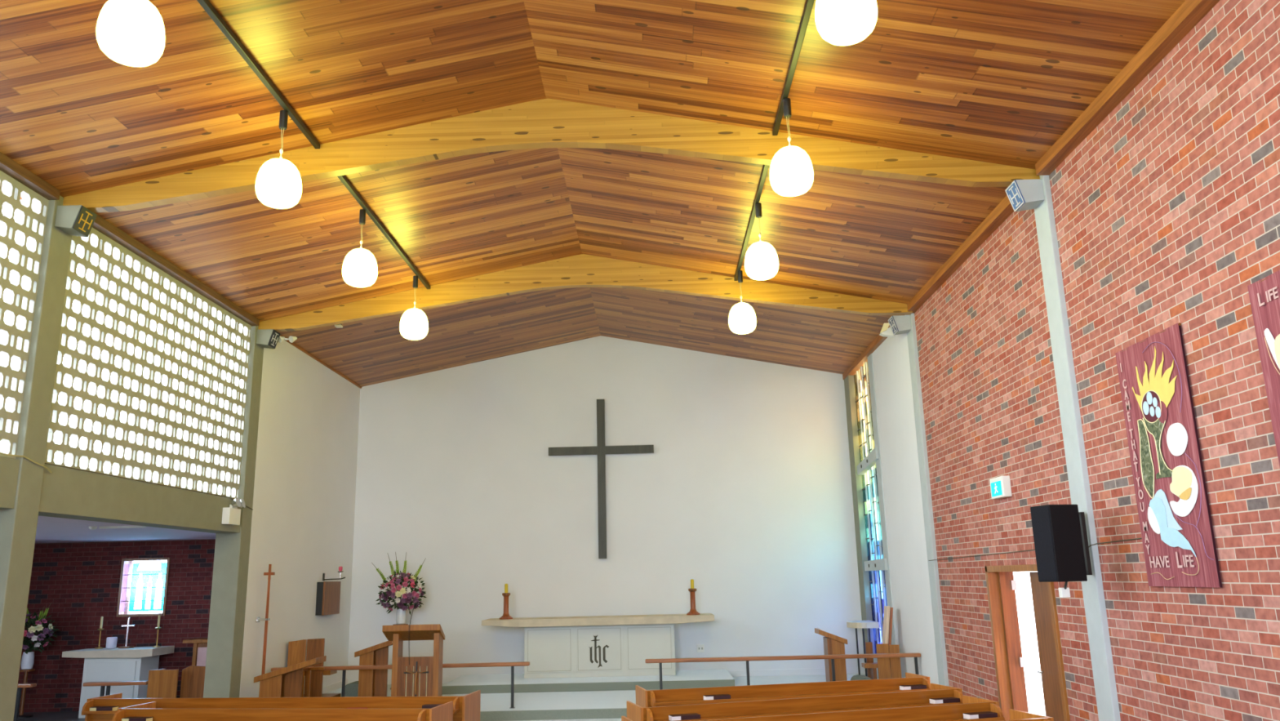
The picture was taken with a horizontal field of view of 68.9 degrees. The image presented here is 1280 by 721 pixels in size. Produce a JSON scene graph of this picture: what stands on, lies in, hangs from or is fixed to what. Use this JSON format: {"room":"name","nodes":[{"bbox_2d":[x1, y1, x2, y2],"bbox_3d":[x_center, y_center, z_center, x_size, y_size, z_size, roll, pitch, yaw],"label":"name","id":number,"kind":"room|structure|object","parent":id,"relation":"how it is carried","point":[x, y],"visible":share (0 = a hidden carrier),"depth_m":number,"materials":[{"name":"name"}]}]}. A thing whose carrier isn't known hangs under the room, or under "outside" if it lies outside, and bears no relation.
{"room":"house of worship","nodes":[
{"label":"house of worship","id":0,"kind":"room"},
{"bbox_2d":[0,455,20,509],"bbox_3d":[-6.555,0.672,6.951,0.360,0.500,5.219,-2,-13,1],"label":"lintel","id":1,"kind":"object","parent":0,"point":[9,467],"visible":1,"depth_m":9.36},
{"bbox_2d":[0,170,48,458],"bbox_3d":[-6.507,-0.941,7.509,0.090,2.891,4.860,-2,-13,1],"label":"screen","id":2,"kind":"object","parent":1,"relation":"on","point":[29,224],"visible":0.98,"depth_m":9.63,"materials":[{"name":"concrete"}]},
{"bbox_2d":[14,538,215,712],"bbox_3d":[-9.640,5.118,17.822,6.450,3.300,0.300,-2,-13,1],"label":"wall","id":3,"kind":"structure","parent":0,"point":[81,580],"depth_m":17.78,"materials":[{"name":"brick"}]},
{"bbox_2d":[115,557,170,617],"bbox_3d":[-9.484,4.343,17.902,0.920,1.080,0.170,-2,-13,1],"label":"window","id":4,"kind":"structure","parent":3,"relation":"in","point":[125,562],"depth_m":17.89,"materials":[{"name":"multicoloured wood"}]},
{"bbox_2d":[35,515,216,543],"bbox_3d":[-9.937,0.688,6.432,6.350,0.210,24.500,-2,-13,1],"label":"ceiling","id":5,"kind":"structure","parent":0,"point":[49,529],"depth_m":15.45,"materials":[{"name":"paint"}]},
{"bbox_2d":[98,524,146,528],"bbox_3d":[-7.567,2.436,13.654,0.670,0.034,0.040,-2,-13,1],"label":"batten","id":6,"kind":"object","parent":5,"relation":"attached to","point":[135,526],"visible":0.86,"depth_m":13.64,"materials":[{"name":"white metal"}]},
{"bbox_2d":[38,463,241,533],"bbox_3d":[-6.463,1.895,12.226,0.360,0.500,4.888,-2,-13,1],"label":"lintel","id":7,"kind":"object","parent":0,"point":[65,493],"visible":0.66,"depth_m":11.48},
{"bbox_2d":[44,227,251,498],"bbox_3d":[-6.417,0.240,12.603,0.090,2.891,4.880,-2,-13,1],"label":"screen","id":8,"kind":"object","parent":7,"relation":"on","point":[171,406],"visible":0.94,"depth_m":12.06,"materials":[{"name":"concrete"}]},
{"bbox_2d":[44,462,253,510],"bbox_3d":[-6.264,1.740,12.438,0.038,0.139,5.201,-2,-13,1],"label":"cable","id":9,"kind":"object","parent":7,"relation":"attached to","point":[45,463],"visible":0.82,"depth_m":11.64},
{"bbox_2d":[222,497,245,524],"bbox_3d":[-6.167,2.292,14.198,0.170,0.405,0.443,-2,-13,1],"label":"emergency light","id":10,"kind":"object","parent":7,"relation":"attached to","point":[231,515],"visible":1,"depth_m":14.13,"materials":[{"name":"white plastic"}]},
{"bbox_2d":[239,340,359,697],"bbox_3d":[-6.317,3.241,17.439,0.300,6.630,5.160,-2,-13,1],"label":"wall","id":11,"kind":"structure","parent":0,"point":[304,507],"depth_m":16.99,"materials":[{"name":"white paint"}]},
{"bbox_2d":[280,333,361,388],"bbox_3d":[-6.229,0.021,18.189,0.030,0.036,5.150,-2,-13,1],"label":"trim","id":12,"kind":"structure","parent":11,"relation":"attached to","point":[286,340],"depth_m":18.24,"materials":[{"name":"brown wood"}]},
{"bbox_2d":[303,679,347,693],"bbox_3d":[-6.090,6.065,16.781,0.020,0.120,5.120,-2,-13,1],"label":"baseboard","id":13,"kind":"structure","parent":11,"relation":"attached to","point":[326,689],"depth_m":18.42,"materials":[{"name":"white paint"}]},
{"bbox_2d":[315,581,341,615],"bbox_3d":[-6.043,4.606,18.109,0.160,0.620,0.890,-2,-13,1],"label":"cabinet","id":14,"kind":"object","parent":11,"relation":"attached to","point":[328,593],"visible":1,"depth_m":17.86,"materials":[{"name":"brown wood"}]},
{"bbox_2d":[322,566,345,580],"bbox_3d":[-5.920,4.127,18.090,0.433,0.260,0.120,-2,-13,1],"label":"sanctuary lamp","id":15,"kind":"object","parent":11,"relation":"attached to","point":[340,568],"visible":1,"depth_m":18.06,"materials":[{"name":"black paint"}]},
{"bbox_2d":[13,711,621,720],"bbox_3d":[-4.110,3.735,5.469,17.860,0.250,24.800,-2,-13,1],"label":"floor","id":16,"kind":"structure","parent":0,"point":[59,715],"depth_m":16.45,"materials":[{"name":"grey plastic"}]},
{"bbox_2d":[13,683,36,720],"bbox_3d":[-10.473,5.543,14.823,1.630,0.755,0.140,-2,-13,1],"label":"rail","id":17,"kind":"object","parent":16,"relation":"on","point":[20,686],"visible":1,"depth_m":14.83,"materials":[{"name":"brown wood"}]},
{"bbox_2d":[17,668,35,718],"bbox_3d":[-11.075,5.977,16.776,0.360,0.819,0.354,-2,-13,1],"label":"stand","id":18,"kind":"object","parent":16,"relation":"on","point":[21,715],"visible":0.77,"depth_m":16.74,"materials":[{"name":"brown wood"}]},
{"bbox_2d":[20,602,59,669],"bbox_3d":[-11.101,5.003,16.996,0.947,1.179,0.760,-2,-13,1],"label":"flower arrangement","id":19,"kind":"object","parent":18,"relation":"on","point":[28,657],"visible":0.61,"depth_m":16.89,"materials":[{"name":"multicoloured plant"}]},
{"bbox_2d":[0,195,97,720],"bbox_3d":[-6.366,1.335,9.659,0.681,6.425,0.360,-2,-13,1],"label":"concrete column","id":20,"kind":"structure","parent":16,"relation":"on","point":[18,525],"depth_m":9.72,"materials":[{"name":"grey paint"}]},
{"bbox_2d":[0,452,52,472],"bbox_3d":[-6.312,1.050,9.601,0.036,0.123,0.844,-2,-13,2],"label":"cable","id":21,"kind":"object","parent":20,"relation":"attached to","point":[28,459],"visible":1,"depth_m":9.62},
{"bbox_2d":[82,680,148,696],"bbox_3d":[-8.329,5.486,14.798,1.020,0.755,0.140,-2,-13,1],"label":"rail","id":22,"kind":"object","parent":16,"relation":"on","point":[103,684],"visible":0.73,"depth_m":14.81,"materials":[{"name":"brown wood"}]},
{"bbox_2d":[62,645,174,717],"bbox_3d":[-9.414,5.771,16.784,1.610,1.150,0.780,-2,-13,1],"label":"altar","id":23,"kind":"object","parent":16,"relation":"on","point":[131,664],"visible":0.7,"depth_m":16.53,"materials":[{"name":"stone"}]},
{"bbox_2d":[94,616,104,648],"bbox_3d":[-9.877,4.976,17.090,0.140,0.563,0.140,-2,-13,1],"label":"candlestick","id":24,"kind":"object","parent":23,"relation":"on","point":[100,628],"visible":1,"depth_m":17.08,"materials":[{"name":"gold metal"}]},
{"bbox_2d":[106,636,117,648],"bbox_3d":[-9.595,5.124,16.948,0.176,0.198,0.176,-2,-13,1],"label":"glass cup","id":25,"kind":"object","parent":23,"relation":"on","point":[111,642],"visible":1,"depth_m":16.88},
{"bbox_2d":[118,617,134,648],"bbox_3d":[-9.377,4.978,17.080,0.240,0.535,0.160,-2,-13,1],"label":"cross","id":26,"kind":"object","parent":23,"relation":"on","point":[128,624],"visible":1,"depth_m":17.07,"materials":[{"name":"metal"}]},
{"bbox_2d":[152,614,161,647],"bbox_3d":[-8.817,4.948,17.077,0.140,0.563,0.140,-2,-13,1],"label":"candlestick","id":27,"kind":"object","parent":23,"relation":"on","point":[158,627],"visible":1,"depth_m":17.06,"materials":[{"name":"gold metal"}]},
{"bbox_2d":[146,665,205,697],"bbox_3d":[-7.219,5.320,14.704,0.890,0.985,0.440,-2,-13,1],"label":"stall","id":28,"kind":"object","parent":16,"relation":"on","point":[162,682],"visible":0.6,"depth_m":14.59,"materials":[{"name":"brown wood"}]},
{"bbox_2d":[182,637,208,666],"bbox_3d":[-7.719,5.764,17.172,1.230,1.260,0.550,-2,-13,1],"label":"lectern","id":29,"kind":"object","parent":16,"relation":"on","point":[200,644],"visible":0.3,"depth_m":17.05,"materials":[{"name":"brown wood"}]},
{"bbox_2d":[203,325,279,697],"bbox_3d":[-6.276,2.520,14.772,0.681,6.425,0.360,-2,-13,1],"label":"concrete column","id":30,"kind":"structure","parent":16,"relation":"on","point":[223,669],"depth_m":14.46,"materials":[{"name":"grey paint"}]},
{"bbox_2d":[277,335,297,342],"bbox_3d":[-6.006,-0.359,15.675,0.454,0.132,0.148,-2,-13,1],"label":"floodlight","id":31,"kind":"object","parent":30,"relation":"attached to","point":[291,339],"visible":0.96,"depth_m":15.66,"materials":[{"name":"white plastic"}]},
{"bbox_2d":[261,564,275,674],"bbox_3d":[-6.016,4.557,14.963,0.160,2.528,0.060,-2,-13,1],"label":"processional cross","id":32,"kind":"object","parent":16,"relation":"on","point":[269,573],"visible":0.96,"depth_m":15.03,"materials":[{"name":"red wood"}]},
{"bbox_2d":[81,689,480,720],"bbox_3d":[-4.414,4.540,11.384,4.857,0.872,0.760,-3,-13,8],"label":"pew","id":33,"kind":"object","parent":16,"relation":"on","point":[467,707],"visible":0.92,"depth_m":11.26,"materials":[{"name":"brown wood"}]},
{"bbox_2d":[89,705,119,711],"bbox_3d":[-6.574,4.272,11.448,0.306,0.052,0.126,-3,-13,8],"label":"book","id":34,"kind":"object","parent":33,"relation":"on","point":[111,708],"visible":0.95,"depth_m":11.40,"materials":[{"name":"red paper"}]},
{"bbox_2d":[81,708,460,713],"bbox_3d":[-4.463,4.186,11.164,4.737,0.033,0.164,-3,-13,8],"label":"shelf","id":35,"kind":"object","parent":33,"relation":"attached to","point":[84,710],"depth_m":11.36,"materials":[{"name":"brown wood"}]},
{"bbox_2d":[111,701,453,720],"bbox_3d":[-4.009,4.293,10.361,3.760,0.872,0.760,-4,-13,10],"label":"pew","id":36,"kind":"object","parent":16,"relation":"on","point":[444,712],"visible":1,"depth_m":10.24,"materials":[{"name":"brown wood"}]},
{"bbox_2d":[121,716,152,720],"bbox_3d":[-5.607,4.007,10.410,0.306,0.052,0.126,-4,-13,10],"label":"book","id":37,"kind":"object","parent":36,"relation":"on","point":[126,718],"visible":1,"depth_m":10.37,"materials":[{"name":"red paper"}]},
{"bbox_2d":[253,655,326,697],"bbox_3d":[-5.430,5.165,14.447,0.940,1.088,0.470,-2,-13,1],"label":"desk","id":38,"kind":"object","parent":16,"relation":"on","point":[286,682],"visible":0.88,"depth_m":14.32,"materials":[{"name":"brown wood"}]},
{"bbox_2d":[382,623,444,696],"bbox_3d":[-3.601,4.973,14.793,0.920,1.533,0.380,-2,-13,1],"label":"lectern","id":39,"kind":"object","parent":16,"relation":"on","point":[423,677],"visible":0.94,"depth_m":14.72,"materials":[{"name":"brown wood"}]},
{"bbox_2d":[635,671,930,706],"bbox_3d":[1.828,4.432,11.558,3.676,0.872,0.760,1,-13,-11],"label":"pew","id":40,"kind":"object","parent":16,"relation":"on","point":[679,696],"visible":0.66,"depth_m":11.38,"materials":[{"name":"brown wood"}]},
{"bbox_2d":[702,693,730,699],"bbox_3d":[0.919,4.024,11.150,0.306,0.052,0.126,1,-13,-11],"label":"book","id":41,"kind":"object","parent":40,"relation":"on","point":[717,696],"visible":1,"depth_m":11.10,"materials":[{"name":"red paper"}]},
{"bbox_2d":[653,688,930,705],"bbox_3d":[1.880,4.077,11.341,3.556,0.033,0.164,1,-13,-11],"label":"shelf","id":42,"kind":"object","parent":40,"relation":"attached to","point":[771,695],"depth_m":11.32,"materials":[{"name":"brown wood"}]},
{"bbox_2d":[899,684,926,689],"bbox_3d":[3.409,4.082,11.654,0.306,0.052,0.126,1,-13,-11],"label":"book","id":43,"kind":"object","parent":40,"relation":"on","point":[913,686],"visible":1,"depth_m":11.61,"materials":[{"name":"red paper"}]},
{"bbox_2d":[626,683,963,720],"bbox_3d":[1.777,4.119,10.206,3.761,0.872,0.760,2,-14,-15],"label":"pew","id":44,"kind":"object","parent":16,"relation":"on","point":[708,711],"visible":0.69,"depth_m":10.05,"materials":[{"name":"brown wood"}]},
{"bbox_2d":[668,712,700,720],"bbox_3d":[0.460,3.683,9.634,0.306,0.052,0.126,2,-14,-15],"label":"book","id":45,"kind":"object","parent":44,"relation":"on","point":[695,715],"visible":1,"depth_m":9.59,"materials":[{"name":"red paper"}]},
{"bbox_2d":[657,702,963,720],"bbox_3d":[1.846,3.764,9.993,3.641,0.033,0.164,2,-14,-15],"label":"shelf","id":46,"kind":"object","parent":44,"relation":"attached to","point":[857,705],"depth_m":10.03,"materials":[{"name":"brown wood"}]},
{"bbox_2d":[929,696,959,703],"bbox_3d":[3.395,3.791,10.403,0.306,0.052,0.126,2,-14,-15],"label":"book","id":47,"kind":"object","parent":44,"relation":"on","point":[942,700],"visible":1,"depth_m":10.36,"materials":[{"name":"red paper"}]},
{"bbox_2d":[621,694,1004,720],"bbox_3d":[1.754,3.862,9.096,3.784,0.872,0.760,2,-13,-14],"label":"pew","id":48,"kind":"object","parent":16,"relation":"on","point":[953,712],"visible":0.98,"depth_m":9.20,"materials":[{"name":"brown wood"}]},
{"bbox_2d":[928,716,1004,720],"bbox_3d":[1.821,3.507,8.882,3.664,0.033,0.164,2,-13,-14],"label":"shelf","id":49,"kind":"object","parent":48,"relation":"attached to","point":[930,718],"depth_m":9.24,"materials":[{"name":"brown wood"}]},
{"bbox_2d":[963,711,997,719],"bbox_3d":[3.384,3.532,9.284,0.306,0.052,0.126,2,-13,-14],"label":"book","id":50,"kind":"object","parent":48,"relation":"on","point":[983,714],"visible":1,"depth_m":9.24,"materials":[{"name":"red paper"}]},
{"bbox_2d":[888,312,949,685],"bbox_3d":[4.459,2.282,14.829,0.466,6.416,0.330,-2,-13,1],"label":"concrete column","id":51,"kind":"structure","parent":16,"relation":"on","point":[899,324],"depth_m":14.82,"materials":[{"name":"grey stone"}]},
{"bbox_2d":[879,323,895,337],"bbox_3d":[4.242,-0.509,15.700,0.449,0.214,0.160,-2,-13,1],"label":"floodlight","id":52,"kind":"object","parent":51,"relation":"attached to","point":[886,331],"visible":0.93,"depth_m":15.65,"materials":[{"name":"white plastic"}]},
{"bbox_2d":[880,323,889,333],"bbox_3d":[4.106,-0.543,15.648,0.180,0.165,0.038,-2,-13,1],"label":"hood","id":53,"kind":"object","parent":52,"relation":"attached to","point":[885,329],"depth_m":15.64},
{"bbox_2d":[1001,708,1053,720],"bbox_3d":[1.771,3.609,8.010,3.893,0.872,0.760,2,-13,-14],"label":"pew","id":54,"kind":"object","parent":16,"relation":"on","point":[1015,715],"visible":1,"depth_m":8.63,"materials":[{"name":"brown wood"}]},
{"bbox_2d":[1004,175,1120,720],"bbox_3d":[4.366,1.062,9.564,0.466,6.416,0.340,-2,-13,1],"label":"concrete column","id":55,"kind":"structure","parent":16,"relation":"on","point":[1022,194],"depth_m":9.61,"materials":[{"name":"grey paint"}]},
{"bbox_2d":[1030,504,1092,597],"bbox_3d":[4.138,1.814,8.918,0.819,0.869,0.372,6,-15,-30],"label":"loudspeaker","id":56,"kind":"object","parent":55,"relation":"attached to","point":[1062,553],"visible":1,"depth_m":8.72,"materials":[{"name":"plastic"}]},
{"bbox_2d":[1030,506,1057,580],"bbox_3d":[3.800,1.723,8.787,0.007,0.678,0.270,2,-13,-13],"label":"grille","id":57,"kind":"object","parent":56,"relation":"attached to","point":[1043,526],"depth_m":8.76,"materials":[{"name":"fabric"}]},
{"bbox_2d":[441,668,734,693],"bbox_3d":[-0.960,6.274,18.270,5.470,0.150,1.990,-2,-13,1],"label":"step","id":58,"kind":"structure","parent":0,"point":[690,678],"depth_m":17.34,"materials":[{"name":"grey carpet"}]},
{"bbox_2d":[481,613,714,678],"bbox_3d":[-0.807,5.690,18.602,4.560,1.130,0.940,-2,-13,1],"label":"altar","id":59,"kind":"object","parent":58,"relation":"on","point":[588,646],"visible":1,"depth_m":18.36,"materials":[{"name":"stone"}]},
{"bbox_2d":[499,583,512,619],"bbox_3d":[-2.680,4.821,18.693,0.270,0.689,0.270,-2,-13,1],"label":"candlestick","id":60,"kind":"object","parent":59,"relation":"on","point":[505,615],"visible":1,"depth_m":18.63,"materials":[{"name":"red wood"}]},
{"bbox_2d":[686,578,700,614],"bbox_3d":[1.054,4.722,18.650,0.270,0.689,0.270,-2,-13,1],"label":"candlestick","id":61,"kind":"object","parent":59,"relation":"on","point":[693,611],"visible":1,"depth_m":18.60,"materials":[{"name":"red wood"}]},
{"bbox_2d":[0,0,1186,386],"bbox_3d":[-1.035,-3.075,8.015,11.810,1.397,26.790,-2,-13,1],"label":"ceiling","id":62,"kind":"structure","parent":0,"point":[81,120],"depth_m":10.06,"materials":[{"name":"wood"}]},
{"bbox_2d":[0,151,259,325],"bbox_3d":[-6.496,-2.948,5.243,0.150,0.105,20.660,-2,-13,1],"label":"trim","id":63,"kind":"structure","parent":62,"relation":"attached to","point":[8,166],"depth_m":11.65,"materials":[{"name":"brown wood"}]},
{"bbox_2d":[196,0,319,148],"bbox_3d":[-3.630,-2.969,7.846,0.056,0.058,5.220,-2,-13,1],"label":"track","id":64,"kind":"object","parent":62,"relation":"attached to","point":[206,5],"visible":1,"depth_m":8.75,"materials":[{"name":"metal"}]},
{"bbox_2d":[96,0,164,66],"bbox_3d":[-3.674,-2.654,6.799,0.438,1.024,0.438,-2,-13,1],"label":"pendant lamp","id":65,"kind":"object","parent":64,"relation":"hanging from","point":[130,33],"visible":1,"depth_m":6.58,"materials":[{"name":"white glass"}]},
{"bbox_2d":[255,110,302,208],"bbox_3d":[-3.628,-2.044,9.429,0.438,1.024,0.438,-2,-13,1],"label":"pendant lamp","id":66,"kind":"object","parent":64,"relation":"hanging from","point":[278,184],"visible":1,"depth_m":9.22,"materials":[{"name":"white"}]},
{"bbox_2d":[337,174,430,288],"bbox_3d":[-3.539,-1.770,13.018,0.056,0.058,5.000,-2,-13,1],"label":"track","id":67,"kind":"object","parent":62,"relation":"attached to","point":[344,180],"visible":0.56,"depth_m":12.74,"materials":[{"name":"metal"}]},
{"bbox_2d":[342,208,377,287],"bbox_3d":[-3.583,-1.450,11.990,0.438,1.024,0.438,-2,-13,1],"label":"pendant lamp","id":68,"kind":"object","parent":67,"relation":"hanging from","point":[359,268],"visible":1,"depth_m":11.78,"materials":[{"name":"white glass"}]},
{"bbox_2d":[400,275,428,340],"bbox_3d":[-3.536,-0.834,14.649,0.438,1.024,0.438,-2,-13,1],"label":"pendant lamp","id":69,"kind":"object","parent":67,"relation":"hanging from","point":[414,325],"visible":1,"depth_m":14.44,"materials":[{"name":"white glass"}]},
{"bbox_2d":[62,97,1039,212],"bbox_3d":[-1.019,-2.369,10.444,10.746,1.161,0.140,-2,-13,1],"label":"roof beam","id":70,"kind":"structure","parent":62,"relation":"attached to","point":[544,123],"depth_m":10.38,"materials":[{"name":"wood"}]},
{"bbox_2d":[257,253,912,331],"bbox_3d":[-0.930,-1.195,15.509,10.746,1.161,0.140,-2,-13,1],"label":"roof beam","id":71,"kind":"structure","parent":62,"relation":"attached to","point":[583,270],"depth_m":15.44,"materials":[{"name":"wood"}]},
{"bbox_2d":[733,164,768,280],"bbox_3d":[1.538,-1.904,12.960,0.056,0.058,5.000,-2,-13,1],"label":"track","id":72,"kind":"object","parent":62,"relation":"attached to","point":[765,168],"visible":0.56,"depth_m":12.73,"materials":[{"name":"metal"}]},
{"bbox_2d":[728,270,756,333],"bbox_3d":[1.605,-0.929,14.766,0.438,1.024,0.438,-2,-13,1],"label":"pendant lamp","id":73,"kind":"object","parent":72,"relation":"hanging from","point":[742,317],"visible":1,"depth_m":14.55,"materials":[{"name":"white glass"}]},
{"bbox_2d":[744,202,778,279],"bbox_3d":[1.558,-1.550,12.087,0.438,1.024,0.438,-2,-13,1],"label":"pendant lamp","id":74,"kind":"object","parent":72,"relation":"hanging from","point":[761,261],"visible":1,"depth_m":11.87,"materials":[{"name":"white glass"}]},
{"bbox_2d":[772,0,814,135],"bbox_3d":[1.448,-3.103,7.788,0.056,0.058,5.220,-2,-13,1],"label":"track","id":75,"kind":"object","parent":62,"relation":"attached to","point":[809,3],"visible":1,"depth_m":8.84,"materials":[{"name":"metal"}]},
{"bbox_2d":[769,97,813,196],"bbox_3d":[1.511,-2.167,9.428,0.438,1.024,0.438,-2,-13,1],"label":"pendant lamp","id":76,"kind":"object","parent":75,"relation":"hanging from","point":[791,169],"visible":1,"depth_m":9.22,"materials":[{"name":"white glass"}]},
{"bbox_2d":[814,0,877,45],"bbox_3d":[1.464,-2.790,6.740,0.438,1.024,0.438,-2,-13,1],"label":"pendant lamp","id":77,"kind":"object","parent":75,"relation":"hanging from","point":[837,22],"visible":1,"depth_m":6.53,"materials":[{"name":"white glass"}]},
{"bbox_2d":[326,673,878,720],"bbox_3d":[-0.658,6.282,17.122,11.360,0.400,4.610,-2,-13,1],"label":"floor","id":78,"kind":"structure","parent":0,"point":[585,704],"depth_m":15.83,"materials":[{"name":"grey carpet"}]},
{"bbox_2d":[287,638,341,697],"bbox_3d":[-5.703,5.450,16.393,0.745,1.125,0.700,-2,-13,1],"label":"chair","id":79,"kind":"object","parent":78,"relation":"on","point":[297,651],"visible":0.46,"depth_m":16.13,"materials":[{"name":"brown wood"}]},
{"bbox_2d":[306,666,324,697],"bbox_3d":[-5.315,5.393,15.275,0.260,0.711,0.050,-2,-13,1],"label":"post","id":80,"kind":"object","parent":78,"relation":"on","point":[309,668],"visible":0.79,"depth_m":15.31,"materials":[{"name":"brown wood"}]},
{"bbox_2d":[344,680,358,696],"bbox_3d":[-5.074,5.927,16.733,0.400,0.320,0.500,-2,-13,1],"label":"cushion","id":81,"kind":"object","parent":78,"relation":"on","point":[352,688],"visible":0.19,"depth_m":16.50,"materials":[{"name":"grey fabric"}]},
{"bbox_2d":[354,640,392,696],"bbox_3d":[-4.597,5.424,16.302,0.650,1.083,0.530,-2,-13,1],"label":"desk","id":82,"kind":"object","parent":78,"relation":"on","point":[371,682],"visible":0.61,"depth_m":16.15,"materials":[{"name":"brown wood"}]},
{"bbox_2d":[271,661,529,707],"bbox_3d":[-3.949,5.378,15.357,4.270,0.714,0.130,-2,-13,1],"label":"rail","id":83,"kind":"object","parent":78,"relation":"on","point":[344,668],"visible":0.6,"depth_m":15.37,"materials":[{"name":"brown wood"}]},
{"bbox_2d":[644,652,920,689],"bbox_3d":[2.351,5.211,15.285,4.515,0.714,0.130,-2,-13,1],"label":"rail","id":84,"kind":"object","parent":78,"relation":"on","point":[915,655],"visible":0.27,"depth_m":15.30,"materials":[{"name":"brown wood"}]},
{"bbox_2d":[814,626,847,681],"bbox_3d":[3.416,5.299,16.576,0.490,1.078,0.480,-2,-13,1],"label":"lectern","id":85,"kind":"object","parent":78,"relation":"on","point":[833,644],"visible":0.66,"depth_m":16.42,"materials":[{"name":"brown wood"}]},
{"bbox_2d":[850,674,871,679],"bbox_3d":[3.818,5.571,16.044,0.350,0.290,0.400,-2,-13,1],"label":"cushion","id":86,"kind":"object","parent":78,"relation":"on","point":[859,677],"visible":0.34,"depth_m":15.96,"materials":[{"name":"grey fabric"}]},
{"bbox_2d":[846,620,879,676],"bbox_3d":[4.318,5.626,18.101,0.520,1.090,0.850,-2,-13,1],"label":"table","id":87,"kind":"object","parent":78,"relation":"on","point":[851,624],"visible":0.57,"depth_m":17.91,"materials":[{"name":"wood"}]},
{"bbox_2d":[861,605,902,679],"bbox_3d":[4.209,5.063,16.416,0.610,1.430,0.370,-2,-13,1],"label":"chair","id":88,"kind":"object","parent":78,"relation":"on","point":[887,667],"visible":0.77,"depth_m":16.24,"materials":[{"name":"brown wood"}]},
{"bbox_3d":[-4.775,5.872,18.537,0.320,1.229,0.315,-2,-13,1],"label":"stand","id":89,"kind":"object","parent":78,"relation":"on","visible":0},
{"bbox_2d":[372,551,426,624],"bbox_3d":[-4.841,4.573,18.798,1.032,1.420,0.830,6,-15,-28],"label":"flower arrangement","id":90,"kind":"object","parent":89,"relation":"on","point":[397,576],"visible":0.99,"depth_m":18.64,"materials":[{"name":"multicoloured plant"}]},
{"bbox_2d":[346,335,864,679],"bbox_3d":[-0.900,3.207,20.129,11.270,7.660,0.250,-2,-13,1],"label":"wall","id":91,"kind":"structure","parent":0,"point":[744,493],"depth_m":20.03,"materials":[{"name":"white paint"}]},
{"bbox_2d":[548,399,653,558],"bbox_3d":[-0.826,2.519,20.081,2.275,3.405,0.151,-2,-13,1],"label":"wall cross","id":92,"kind":"object","parent":91,"relation":"attached to","point":[600,449],"visible":1,"depth_m":20.13,"materials":[{"name":"black paint"}]},
{"bbox_2d":[347,666,865,684],"bbox_3d":[-0.653,6.503,19.222,10.770,0.120,0.020,-2,-13,1],"label":"baseboard","id":93,"kind":"structure","parent":91,"relation":"attached to","point":[849,670],"depth_m":19.17,"materials":[{"name":"white paint"}]},
{"bbox_2d":[871,333,938,684],"bbox_3d":[4.644,2.522,16.222,0.180,6.270,2.500,-2,-13,1],"label":"wall","id":94,"kind":"structure","parent":0,"point":[913,625],"depth_m":16.10,"materials":[{"name":"white paint"}]},
{"bbox_2d":[844,353,895,677],"bbox_3d":[4.688,3.134,18.640,0.341,6.170,2.488,-2,-13,1],"label":"window","id":95,"kind":"structure","parent":94,"relation":"in","point":[873,557],"depth_m":18.91,"materials":[{"name":"glass"}]},
{"bbox_2d":[914,0,1279,720],"bbox_3d":[4.545,0.020,4.638,0.260,6.609,21.200,-2,-13,1],"label":"wall","id":96,"kind":"structure","parent":0,"point":[1166,212],"depth_m":8.40,"materials":[{"name":"red brick"}]},
{"bbox_2d":[928,549,1035,560],"bbox_3d":[4.529,2.519,12.129,0.070,0.079,5.280,-2,-13,1],"label":"cable","id":97,"kind":"object","parent":96,"relation":"attached to","point":[1029,549],"visible":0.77,"depth_m":12.34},
{"bbox_2d":[989,475,1011,499],"bbox_3d":[4.482,1.583,11.618,0.110,0.255,0.440,-2,-13,1],"label":"exit sign","id":98,"kind":"object","parent":96,"relation":"attached to","point":[1000,486],"visible":1,"depth_m":11.47,"materials":[{"name":"white plastic"}]},
{"bbox_2d":[984,564,1070,720],"bbox_3d":[4.710,3.552,11.044,0.325,2.220,2.050,-2,-13,1],"label":"door","id":99,"kind":"structure","parent":96,"relation":"in","point":[1010,663],"depth_m":11.80,"materials":[{"name":"brown wood"}]},
{"bbox_2d":[842,0,1220,379],"bbox_3d":[4.312,-2.594,7.810,0.140,0.127,26.190,-2,-13,1],"label":"trim","id":100,"kind":"structure","parent":96,"relation":"attached to","point":[1187,16],"depth_m":8.99,"materials":[{"name":"brown wood"}]},
{"bbox_2d":[1115,322,1222,587],"bbox_3d":[4.448,0.839,7.936,0.041,2.110,1.070,-2,-13,1],"label":"banner","id":101,"kind":"object","parent":96,"relation":"attached to","point":[1180,548],"visible":1,"depth_m":7.86,"materials":[{"name":"red fabric"}]},
{"bbox_2d":[1137,420,1153,497],"bbox_3d":[4.441,0.861,8.185,0.003,0.691,0.202,-2,-13,1],"label":"decoration","id":102,"kind":"object","parent":101,"relation":"hanging from","point":[1145,445],"depth_m":8.18,"materials":[{"name":"fabric"}]},
{"bbox_2d":[1143,417,1172,479],"bbox_3d":[4.435,0.733,7.983,0.003,0.548,0.347,-2,-13,1],"label":"decoration","id":103,"kind":"object","parent":101,"relation":"hanging from","point":[1157,436],"depth_m":7.98,"materials":[{"name":"fabric"}]},
{"bbox_2d":[1247,270,1279,466],"bbox_3d":[4.415,0.377,5.990,0.039,2.130,1.070,-2,-13,1],"label":"banner","id":104,"kind":"object","parent":96,"relation":"attached to","point":[1264,293],"visible":1,"depth_m":6.52,"materials":[{"name":"red fabric"}]},
{"label":"outside","id":105,"kind":"structure","parent":0,"visible":0},
{"bbox_2d":[1023,669,1045,715],"bbox_3d":[0.231,4.751,9.161,120.000,0.240,140.000,-2,-13,1],"label":"ground","id":106,"kind":"structure","parent":105,"point":[1033,683],"depth_m":18.70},
{"bbox_2d":[875,520,1040,673],"bbox_3d":[9.512,5.383,23.225,0.200,4.460,32.000,-2,-13,1],"label":"wall","id":107,"kind":"structure","parent":106,"relation":"on","point":[1028,633],"depth_m":22.76,"materials":[{"name":"paint"}]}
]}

